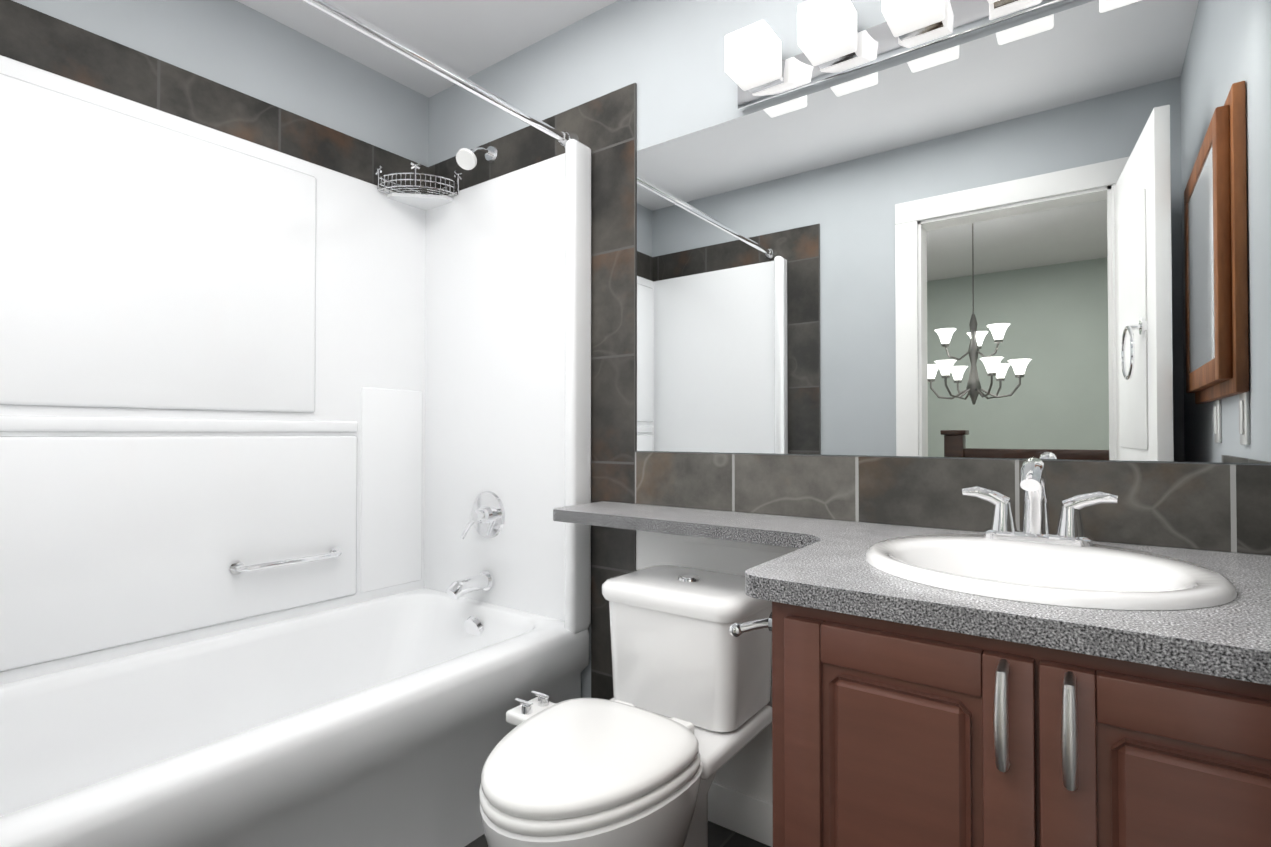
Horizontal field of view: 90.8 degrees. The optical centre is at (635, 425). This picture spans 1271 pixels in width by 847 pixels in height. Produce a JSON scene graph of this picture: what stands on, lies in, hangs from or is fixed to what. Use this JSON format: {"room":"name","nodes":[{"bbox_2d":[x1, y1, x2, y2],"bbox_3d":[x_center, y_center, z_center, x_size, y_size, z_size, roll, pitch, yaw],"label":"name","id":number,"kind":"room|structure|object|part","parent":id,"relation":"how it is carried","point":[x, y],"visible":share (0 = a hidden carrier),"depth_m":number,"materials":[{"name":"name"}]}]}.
{"room":"bathroom","nodes":[
{"label":"bathroom","id":0,"kind":"room"},
{"bbox_2d":[12,0,428,166],"bbox_3d":[-1.256,-0.062,1.764,0.120,2.340,1.720,-1,-1,36],"label":"wall","id":1,"kind":"structure","parent":0,"point":[239,46],"depth_m":1.88,"materials":[{"name":"paint"}]},
{"bbox_2d":[0,0,427,194],"bbox_3d":[-1.205,-0.805,1.736,0.008,0.325,1.480,-1,-1,36],"label":"wall tile","id":2,"kind":"structure","parent":1,"relation":"attached to","point":[37,39],"depth_m":1.70,"materials":[{"name":"tile"}]},
{"bbox_2d":[236,0,617,97],"bbox_3d":[-0.299,-1.291,1.080,2.490,0.100,1.720,-1,-1,36],"label":"ceiling","id":3,"kind":"structure","parent":0,"point":[466,38],"depth_m":1.94,"materials":[{"name":"paint"}]},
{"bbox_2d":[465,821,770,846],"bbox_3d":[-0.299,1.099,1.051,2.490,0.200,1.720,-1,-1,36],"label":"floor","id":4,"kind":"structure","parent":0,"point":[719,836],"depth_m":1.52,"materials":[{"name":"tile"}]},
{"bbox_2d":[0,0,590,846],"bbox_3d":[-0.879,0.025,1.488,0.795,1.958,1.462,-1,-1,36],"label":"shower","id":5,"kind":"object","parent":4,"relation":"on","point":[294,462],"visible":1,"depth_m":1.69,"materials":[{"name":"white plastic"}]},
{"bbox_2d":[0,588,588,846],"bbox_3d":[-0.879,0.789,1.478,0.795,0.430,1.460,-1,-1,36],"label":"bathtub","id":6,"kind":"object","parent":5,"relation":"in","point":[374,720],"depth_m":1.45,"materials":[{"name":"white ceramic"}]},
{"bbox_2d":[375,162,461,196],"bbox_3d":[-0.742,-0.837,2.150,0.207,0.081,0.207,-1,-1,36],"label":"basket","id":7,"kind":"object","parent":5,"relation":"on","point":[379,191],"depth_m":2.13,"materials":[{"name":"silver metal"}]},
{"bbox_3d":[-0.626,-0.868,1.314,0.060,0.060,1.462,-1,-1,36],"label":"rod","id":8,"kind":"part","parent":5,"relation":"part of","materials":[{"name":"silver metal"}]},
{"bbox_2d":[479,565,771,846],"bbox_3d":[-0.049,0.675,1.310,0.465,0.653,0.716,-1,-1,36],"label":"toilet","id":9,"kind":"object","parent":4,"relation":"on","point":[662,737],"visible":1,"depth_m":1.26,"materials":[{"name":"ceramic"}]},
{"bbox_3d":[-0.098,0.628,1.154,0.354,0.019,0.406,-1,-1,36],"label":"seat","id":10,"kind":"part","parent":9,"relation":"part of","materials":[{"name":"white plastic"}]},
{"bbox_3d":[-0.098,0.598,1.154,0.348,0.033,0.400,-1,-1,36],"label":"lid","id":11,"kind":"part","parent":9,"relation":"part of","materials":[{"name":"white plastic"}]},
{"bbox_3d":[-0.086,0.820,1.168,0.356,0.361,0.445,-1,-1,36],"label":"bowl","id":12,"kind":"part","parent":9,"relation":"part of","materials":[{"name":"ceramic"}]},
{"bbox_3d":[0.129,0.523,1.467,0.336,0.238,0.245,-1,-1,36],"label":"tank","id":13,"kind":"part","parent":9,"relation":"part of","materials":[{"name":"ceramic"}]},
{"bbox_2d":[729,586,1270,846],"bbox_3d":[0.398,0.618,1.055,1.119,0.760,0.656,-1,-1,36],"label":"bathroom vanity","id":14,"kind":"object","parent":4,"relation":"on","point":[1005,682],"depth_m":0.70,"materials":[{"name":"brown reddish-brown stained wood"}]},
{"bbox_3d":[0.320,0.574,0.765,0.286,0.633,0.021,-1,-1,36],"label":"door","id":15,"kind":"part","parent":14,"relation":"part of","materials":[{"name":"brown wood"}]},
{"bbox_2d":[553,501,1270,669],"bbox_3d":[0.286,0.225,1.155,1.397,0.030,0.622,-1,-1,36],"label":"countertop","id":16,"kind":"structure","parent":14,"relation":"on","point":[1216,605],"depth_m":0.87,"materials":[{"name":"grey stone"}]},
{"bbox_2d":[962,458,1117,546],"bbox_3d":[0.650,0.122,1.023,0.222,0.142,0.147,-1,-1,36],"label":"faucet","id":17,"kind":"object","parent":16,"relation":"on","point":[1002,532],"depth_m":1.04,"materials":[{"name":"silver metal"}]},
{"bbox_2d":[865,534,1237,609],"bbox_3d":[0.572,0.267,0.914,0.444,0.151,0.444,-1,-1,36],"label":"sink","id":18,"kind":"object","parent":16,"relation":"in","point":[1052,571],"depth_m":0.91,"materials":[{"name":"ceramic"}]},
{"bbox_3d":[0.560,0.572,0.590,0.299,0.633,0.021,-1,-1,36],"label":"door","id":19,"kind":"part","parent":14,"relation":"part of","materials":[{"name":"brown wood"}]},
{"bbox_2d":[429,0,1270,697],"bbox_3d":[0.172,-0.063,1.711,2.250,2.340,0.120,-1,-1,36],"label":"wall","id":20,"kind":"structure","parent":0,"point":[667,56],"depth_m":1.75,"materials":[{"name":"paint"}]},
{"bbox_2d":[428,83,636,210],"bbox_3d":[-0.386,-0.802,2.049,0.960,0.325,0.008,-1,-1,36],"label":"wall tile","id":21,"kind":"structure","parent":20,"relation":"attached to","point":[604,128],"depth_m":1.86,"materials":[{"name":"tile"}]},
{"bbox_2d":[591,197,636,699],"bbox_3d":[-0.063,0.233,1.801,0.160,1.750,0.008,-1,-1,36],"label":"tile column","id":22,"kind":"structure","parent":20,"relation":"attached to","point":[614,351],"depth_m":1.80,"materials":[{"name":"tile"}]},
{"bbox_2d":[636,530,784,802],"bbox_3d":[0.272,0.675,1.553,0.668,0.860,0.004,-1,-1,36],"label":"wall panel","id":23,"kind":"object","parent":20,"relation":"attached to","point":[747,768],"depth_m":1.57,"materials":[{"name":"paint"}]},
{"bbox_2d":[708,781,772,846],"bbox_3d":[0.268,0.955,1.543,0.668,0.100,0.012,-1,-1,36],"label":"baseboard","id":24,"kind":"structure","parent":20,"relation":"attached to","point":[743,813],"depth_m":1.54,"materials":[{"name":"white paint"}]},
{"bbox_2d":[725,0,1076,111],"bbox_3d":[0.569,-0.851,1.272,0.850,0.119,0.138,-1,-1,36],"label":"vanity light","id":25,"kind":"object","parent":20,"relation":"attached to","point":[833,44],"visible":1,"depth_m":1.35,"materials":[{"name":"white glass"}]},
{"bbox_3d":[0.276,-0.862,1.464,0.100,0.088,0.102,-1,-1,36],"label":"lamp shade","id":26,"kind":"part","parent":25,"relation":"part of","materials":[{"name":"white glass"}]},
{"bbox_3d":[0.417,-0.864,1.361,0.100,0.088,0.102,-1,-1,36],"label":"lamp shade","id":27,"kind":"part","parent":25,"relation":"part of","materials":[{"name":"white glass"}]},
{"bbox_3d":[0.558,-0.865,1.257,0.100,0.088,0.102,-1,-1,36],"label":"lamp shade","id":28,"kind":"part","parent":25,"relation":"part of","materials":[{"name":"white glass"}]},
{"bbox_2d":[635,452,1270,555],"bbox_3d":[0.522,0.140,1.374,1.290,0.144,0.008,-1,-1,36],"label":"tile backsplash","id":29,"kind":"structure","parent":20,"relation":"attached to","point":[1220,507],"depth_m":1.27,"materials":[{"name":"tile"}]},
{"bbox_2d":[637,0,1270,463],"bbox_3d":[0.524,-0.356,1.380,1.283,0.842,0.006,-1,-1,36],"label":"mirror","id":30,"kind":"object","parent":20,"relation":"attached to","point":[1045,238],"visible":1,"depth_m":1.24,"materials":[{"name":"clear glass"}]}
]}

